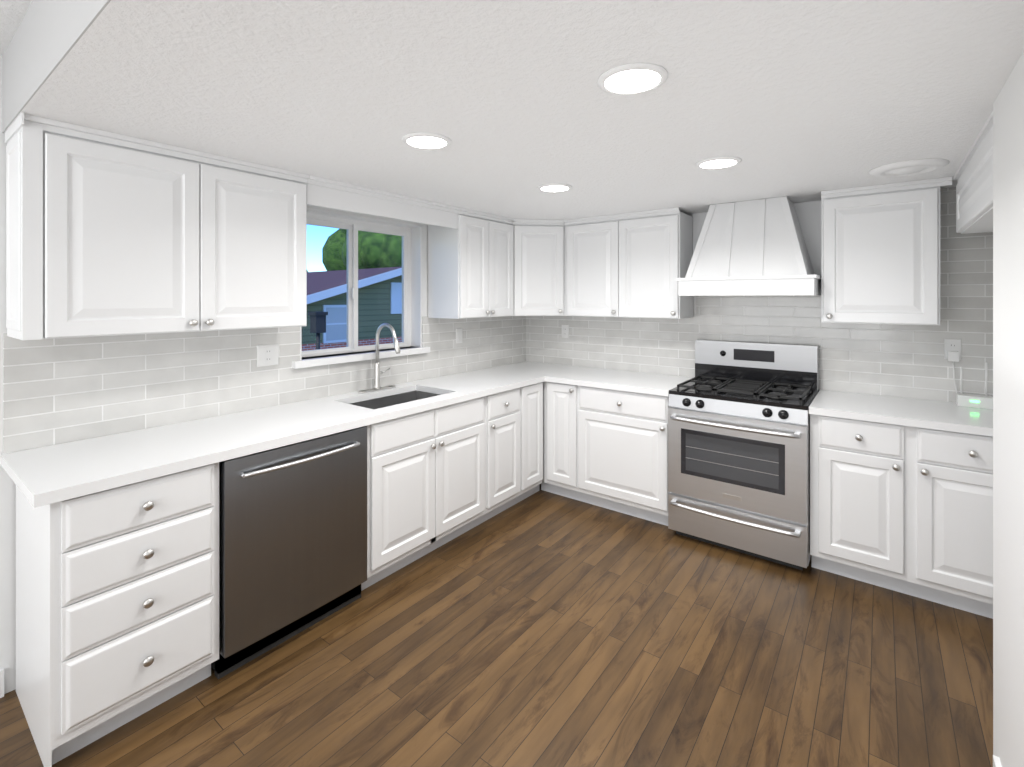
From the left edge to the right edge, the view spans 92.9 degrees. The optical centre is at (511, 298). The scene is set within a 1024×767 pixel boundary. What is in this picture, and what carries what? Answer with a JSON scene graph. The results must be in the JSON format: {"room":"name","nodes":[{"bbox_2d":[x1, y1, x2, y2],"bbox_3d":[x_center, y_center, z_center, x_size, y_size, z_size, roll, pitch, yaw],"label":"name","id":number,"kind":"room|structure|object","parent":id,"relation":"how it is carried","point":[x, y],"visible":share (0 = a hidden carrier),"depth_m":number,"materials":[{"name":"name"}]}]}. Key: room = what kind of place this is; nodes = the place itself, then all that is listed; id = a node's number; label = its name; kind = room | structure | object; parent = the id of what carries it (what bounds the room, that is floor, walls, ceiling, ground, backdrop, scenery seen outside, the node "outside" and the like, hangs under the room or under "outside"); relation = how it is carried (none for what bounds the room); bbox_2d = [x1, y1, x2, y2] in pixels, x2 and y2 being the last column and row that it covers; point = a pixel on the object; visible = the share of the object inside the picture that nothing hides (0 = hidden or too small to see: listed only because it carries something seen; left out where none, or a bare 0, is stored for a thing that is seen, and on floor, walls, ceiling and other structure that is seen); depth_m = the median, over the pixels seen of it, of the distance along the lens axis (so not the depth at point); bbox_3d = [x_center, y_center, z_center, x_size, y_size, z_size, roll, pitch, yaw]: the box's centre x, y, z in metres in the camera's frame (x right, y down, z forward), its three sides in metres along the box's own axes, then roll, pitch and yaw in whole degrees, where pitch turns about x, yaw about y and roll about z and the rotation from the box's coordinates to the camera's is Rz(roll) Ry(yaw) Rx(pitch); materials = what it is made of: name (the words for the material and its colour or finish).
{"room":"kitchen","nodes":[
{"label":"kitchen","id":0,"kind":"room"},
{"bbox_2d":[0,56,427,693],"bbox_3d":[-2.008,0.294,1.907,0.200,2.420,7.200,0,0,37],"label":"wall","id":1,"kind":"structure","parent":0,"point":[6,574],"depth_m":1.85,"materials":[{"name":"white paint"}]},
{"bbox_2d":[0,668,3,697],"bbox_3d":[-3.010,1.454,0.409,0.014,0.100,3.600,0,0,37],"label":"baseboard","id":2,"kind":"structure","parent":1,"relation":"attached to","point":[2,670],"depth_m":1.84,"materials":[{"name":"white paint"}]},
{"bbox_2d":[5,112,308,339],"bbox_3d":[-1.467,-0.241,2.153,0.346,0.770,1.042,0,0,37],"label":"upper cabinet","id":3,"kind":"object","parent":1,"relation":"attached to","point":[110,234],"visible":1,"depth_m":1.92,"materials":[{"name":"white paint"}]},
{"bbox_2d":[307,175,460,228],"bbox_3d":[-0.818,-0.553,3.018,0.317,0.144,1.115,0,0,37],"label":"valance","id":4,"kind":"object","parent":3,"relation":"attached to","point":[331,194],"visible":0.81,"depth_m":2.84,"materials":[{"name":"white paint"}]},
{"bbox_2d":[3,316,526,453],"bbox_3d":[-0.898,0.363,3.199,0.008,0.457,3.400,0,0,37],"label":"tile backsplash","id":5,"kind":"structure","parent":1,"relation":"attached to","point":[57,391],"depth_m":2.31,"materials":[{"name":"grey tile"}]},
{"bbox_2d":[257,344,277,366],"bbox_3d":[-1.318,0.309,2.632,0.008,0.115,0.115,0,0,37],"label":"electrical outlet","id":6,"kind":"object","parent":5,"relation":"attached to","point":[267,355],"visible":1,"depth_m":2.63,"materials":[{"name":"white plastic"}]},
{"bbox_2d":[456,328,461,342],"bbox_3d":[-0.413,0.297,3.825,0.009,0.115,0.072,0,0,37],"label":"light switch","id":7,"kind":"object","parent":5,"relation":"attached to","point":[458,335],"visible":1,"depth_m":3.82,"materials":[{"name":"white plastic"}]},
{"bbox_2d":[292,207,429,368],"bbox_3d":[-0.988,-0.066,3.192,0.215,0.921,1.020,0,0,37],"label":"window","id":8,"kind":"structure","parent":1,"relation":"in","point":[352,227],"depth_m":3.24,"materials":[{"name":"white plastic"}]},
{"bbox_2d":[428,208,514,318],"bbox_3d":[-0.281,-0.241,3.717,0.346,0.770,0.645,0,0,37],"label":"upper cabinet","id":9,"kind":"object","parent":1,"relation":"attached to","point":[470,266],"visible":0.96,"depth_m":3.52,"materials":[{"name":"white paint"}]},
{"bbox_2d":[0,484,992,766],"bbox_3d":[-0.175,1.529,0.518,4.800,0.050,7.200,0,0,37],"label":"floor","id":10,"kind":"structure","parent":0,"point":[540,628],"depth_m":1.95,"materials":[{"name":"brown wood"}]},
{"bbox_2d":[16,462,218,766],"bbox_3d":[-1.501,1.067,1.866,0.634,0.875,0.484,0,0,37],"label":"base cabinet","id":11,"kind":"object","parent":10,"relation":"on","point":[117,607],"visible":0.94,"depth_m":1.66,"materials":[{"name":"white paint"}]},
{"bbox_2d":[211,426,366,678],"bbox_3d":[-1.132,1.069,2.316,0.643,0.871,0.662,0,0,37],"label":"dishwasher","id":12,"kind":"object","parent":10,"relation":"on","point":[292,540],"visible":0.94,"depth_m":2.09,"materials":[{"name":"grey metal"}]},
{"bbox_2d":[361,396,484,590],"bbox_3d":[-0.668,1.067,2.965,0.634,0.875,0.915,0,0,37],"label":"base cabinet","id":13,"kind":"object","parent":10,"relation":"on","point":[425,482],"visible":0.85,"depth_m":2.71,"materials":[{"name":"white paint"}]},
{"bbox_2d":[0,362,571,507],"bbox_3d":[-0.650,0.608,2.999,0.625,0.038,3.400,0,0,37],"label":"countertop","id":14,"kind":"structure","parent":13,"relation":"on","point":[43,476],"depth_m":2.06,"materials":[{"name":"white stone"}]},
{"bbox_2d":[358,323,400,392],"bbox_3d":[-0.789,0.374,3.072,0.244,0.430,0.282,0,0,37],"label":"faucet","id":15,"kind":"object","parent":14,"relation":"on","point":[377,385],"visible":1,"depth_m":3.11,"materials":[{"name":"silver metal"}]},
{"bbox_2d":[350,390,439,408],"bbox_3d":[-0.691,0.733,2.942,0.432,0.208,0.682,0,0,37],"label":"sink","id":16,"kind":"object","parent":14,"relation":"in","point":[386,401],"visible":0.02,"depth_m":3.16,"materials":[{"name":"metal"}]},
{"bbox_2d":[476,388,519,525],"bbox_3d":[-0.277,1.067,3.481,0.634,0.875,0.380,0,0,37],"label":"base cabinet","id":17,"kind":"object","parent":10,"relation":"on","point":[502,450],"visible":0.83,"depth_m":3.28,"materials":[{"name":"white paint"}]},
{"bbox_2d":[511,382,543,505],"bbox_3d":[0.099,1.067,3.998,0.608,0.875,0.898,0,0,37],"label":"base cabinet","id":18,"kind":"object","parent":10,"relation":"on","point":[531,445],"visible":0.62,"depth_m":3.56,"materials":[{"name":"white paint"}]},
{"bbox_2d":[500,361,559,372],"bbox_3d":[0.185,0.608,4.097,0.330,0.038,0.640,0,0,37],"label":"countertop","id":19,"kind":"structure","parent":18,"relation":"on","point":[526,366],"depth_m":4.13,"materials":[{"name":"white stone"}]},
{"bbox_2d":[541,381,582,501],"bbox_3d":[0.495,1.067,3.863,0.373,0.875,0.634,0,0,37],"label":"base cabinet","id":20,"kind":"object","parent":10,"relation":"on","point":[561,439],"visible":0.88,"depth_m":3.61,"materials":[{"name":"white paint"}]},
{"bbox_2d":[544,366,693,396],"bbox_3d":[0.808,0.608,3.625,0.933,0.038,0.640,0,0,37],"label":"countertop","id":21,"kind":"structure","parent":20,"relation":"on","point":[629,381],"depth_m":3.53,"materials":[{"name":"white stone"}]},
{"bbox_2d":[578,385,669,525],"bbox_3d":[0.912,1.067,3.548,0.672,0.875,0.634,0,0,37],"label":"base cabinet","id":22,"kind":"object","parent":10,"relation":"on","point":[622,451],"visible":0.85,"depth_m":3.31,"materials":[{"name":"white paint"}]},
{"bbox_2d":[668,339,818,569],"bbox_3d":[1.455,0.904,3.070,0.760,1.200,0.703,0,0,37],"label":"range","id":23,"kind":"object","parent":10,"relation":"on","point":[738,447],"visible":1,"depth_m":2.88,"materials":[{"name":"silver metal"}]},
{"bbox_2d":[810,414,909,594],"bbox_3d":[1.962,1.067,2.752,0.423,0.875,0.634,0,0,37],"label":"base cabinet","id":24,"kind":"object","parent":10,"relation":"on","point":[859,500],"visible":0.96,"depth_m":2.52,"materials":[{"name":"white paint"}]},
{"bbox_2d":[809,390,992,436],"bbox_3d":[2.154,0.608,2.614,0.900,0.038,0.625,0,0,37],"label":"countertop","id":25,"kind":"structure","parent":24,"relation":"on","point":[929,414],"depth_m":2.55,"materials":[{"name":"white stone"}]},
{"bbox_2d":[956,363,992,408],"bbox_3d":[2.507,0.469,2.640,0.140,0.239,0.077,0,0,37],"label":"wifi router","id":26,"kind":"object","parent":25,"relation":"on","point":[976,401],"visible":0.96,"depth_m":2.63,"materials":[{"name":"white plastic"}]},
{"bbox_2d":[909,426,992,618],"bbox_3d":[2.319,1.067,2.481,0.473,0.875,0.634,0,0,37],"label":"base cabinet","id":27,"kind":"object","parent":10,"relation":"on","point":[951,518],"visible":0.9,"depth_m":2.31,"materials":[{"name":"white paint"}]},
{"bbox_2d":[0,0,1023,219],"bbox_3d":[-0.175,-0.796,0.518,4.800,0.340,7.200,0,0,37],"label":"ceiling","id":28,"kind":"structure","parent":0,"point":[796,101],"depth_m":1.48,"materials":[{"name":"white paint"}]},
{"bbox_2d":[402,132,451,148],"bbox_3d":[-0.338,-0.621,1.937,0.196,0.010,0.196,0,0,37],"label":"recessed light","id":29,"kind":"object","parent":28,"relation":"in","point":[423,140],"visible":1,"depth_m":1.91,"materials":[{"name":"white paint"}]},
{"bbox_2d":[538,183,571,191],"bbox_3d":[0.242,-0.621,2.754,0.196,0.010,0.196,0,0,37],"label":"recessed light","id":30,"kind":"object","parent":28,"relation":"in","point":[556,187],"visible":0.98,"depth_m":2.73,"materials":[{"name":"white paint"}]},
{"bbox_2d":[597,63,667,94],"bbox_3d":[0.344,-0.621,1.393,0.196,0.010,0.196,0,0,37],"label":"recessed light","id":31,"kind":"object","parent":28,"relation":"in","point":[631,78],"visible":1,"depth_m":1.37,"materials":[{"name":"white paint"}]},
{"bbox_2d":[695,156,741,168],"bbox_3d":[0.951,-0.621,2.247,0.196,0.010,0.196,0,0,37],"label":"recessed light","id":32,"kind":"object","parent":28,"relation":"in","point":[719,162],"visible":1,"depth_m":2.22,"materials":[{"name":"white paint"}]},
{"bbox_2d":[869,159,948,176],"bbox_3d":[1.896,-0.614,2.335,0.300,0.024,0.300,0,0,37],"label":"ceiling vent","id":33,"kind":"object","parent":28,"relation":"in","point":[909,168],"visible":1,"depth_m":2.29,"materials":[{"name":"white paint"}]},
{"bbox_2d":[543,214,819,450],"bbox_3d":[1.939,0.294,3.307,4.800,2.420,0.200,0,0,37],"label":"wall","id":34,"kind":"structure","parent":0,"point":[694,305],"depth_m":3.65,"materials":[{"name":"white paint"}]},
{"bbox_2d":[513,219,565,315],"bbox_3d":[0.188,-0.241,4.104,0.626,0.770,0.626,0,0,37],"label":"upper cabinet","id":35,"kind":"object","parent":34,"relation":"attached to","point":[538,267],"visible":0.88,"depth_m":3.89,"materials":[{"name":"white paint"}]},
{"bbox_2d":[564,207,692,318],"bbox_3d":[0.869,-0.241,3.764,0.938,0.770,0.346,0,0,37],"label":"upper cabinet","id":36,"kind":"object","parent":34,"relation":"attached to","point":[633,265],"visible":0.98,"depth_m":3.59,"materials":[{"name":"white paint"}]},
{"bbox_2d":[676,196,820,295],"bbox_3d":[1.526,-0.323,3.167,0.825,0.614,0.502,0,0,37],"label":"range hood","id":37,"kind":"object","parent":34,"relation":"attached to","point":[770,246],"visible":0.94,"depth_m":3.05,"materials":[{"name":"white paint"}]},
{"bbox_2d":[527,187,992,402],"bbox_3d":[1.430,-0.017,3.562,3.220,1.217,0.008,0,0,37],"label":"tile backsplash","id":38,"kind":"structure","parent":34,"relation":"attached to","point":[894,360],"depth_m":3.07,"materials":[{"name":"grey tile"}]},
{"bbox_2d":[562,325,568,337],"bbox_3d":[0.466,0.293,4.283,0.072,0.115,0.008,0,0,37],"label":"electrical outlet","id":39,"kind":"object","parent":38,"relation":"attached to","point":[565,331],"visible":1,"depth_m":4.28,"materials":[{"name":"white plastic"}]},
{"bbox_2d":[944,339,961,392],"bbox_3d":[2.488,0.406,2.731,0.093,0.351,0.040,0,0,37],"label":"electrical outlet","id":40,"kind":"object","parent":38,"relation":"attached to","point":[953,350],"visible":0.83,"depth_m":2.73,"materials":[{"name":"white plastic"}]},
{"bbox_2d":[821,177,951,324],"bbox_3d":[2.133,-0.241,2.805,0.574,0.770,0.346,0,0,37],"label":"upper cabinet","id":41,"kind":"object","parent":34,"relation":"attached to","point":[880,254],"visible":1,"depth_m":2.69,"materials":[{"name":"white paint"}]},
{"bbox_2d":[993,51,1023,766],"bbox_3d":[0.537,0.294,-0.148,0.460,2.420,7.000,0,0,37],"label":"wall","id":42,"kind":"structure","parent":0,"point":[1008,427],"depth_m":1.38,"materials":[{"name":"white paint"}]},
{"bbox_2d":[953,111,992,233],"bbox_3d":[2.034,-0.476,1.951,0.291,0.300,1.186,0,0,37],"label":"upper cabinet","id":43,"kind":"object","parent":42,"relation":"attached to","point":[973,175],"visible":0.6,"depth_m":1.99,"materials":[{"name":"white paint"}]},
{"bbox_2d":[993,755,1001,766],"bbox_3d":[-0.141,1.454,-0.650,0.014,0.100,5.380,0,0,37],"label":"baseboard","id":44,"kind":"structure","parent":42,"relation":"attached to","point":[996,761],"depth_m":1.48,"materials":[{"name":"white paint"}]},
{"label":"outside","id":45,"kind":"structure","parent":0,"visible":0},
{"bbox_3d":[-25.807,2.829,36.767,79.750,0.050,140.000,0,0,37],"label":"ground","id":46,"kind":"structure","parent":45,"visible":0},
{"bbox_2d":[308,312,327,349],"bbox_3d":[-2.875,1.504,7.220,0.200,2.600,0.200,0,0,37],"label":"lamp post","id":47,"kind":"object","parent":46,"relation":"on","point":[319,318],"depth_m":7.18,"materials":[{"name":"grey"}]},
{"bbox_2d":[322,229,346,270],"bbox_3d":[-9.648,-3.634,41.496,9.391,12.877,10.488,0,0,37],"label":"tree","id":48,"kind":"object","parent":46,"relation":"on","point":[329,254],"depth_m":38.72,"materials":[{"name":"green plant"}]},
{"bbox_2d":[302,267,401,350],"bbox_3d":[-7.562,0.839,20.048,9.830,3.930,11.800,0,0,37],"label":"house","id":49,"kind":"structure","parent":46,"relation":"on","point":[337,300],"depth_m":16.18,"materials":[{"name":"wood"}]},
{"bbox_2d":[342,231,401,268],"bbox_3d":[-6.703,-0.937,28.141,4.836,7.482,5.267,0,0,37],"label":"tree","id":50,"kind":"object","parent":46,"relation":"on","point":[390,246],"depth_m":26.03,"materials":[{"name":"green plant"}]}
]}

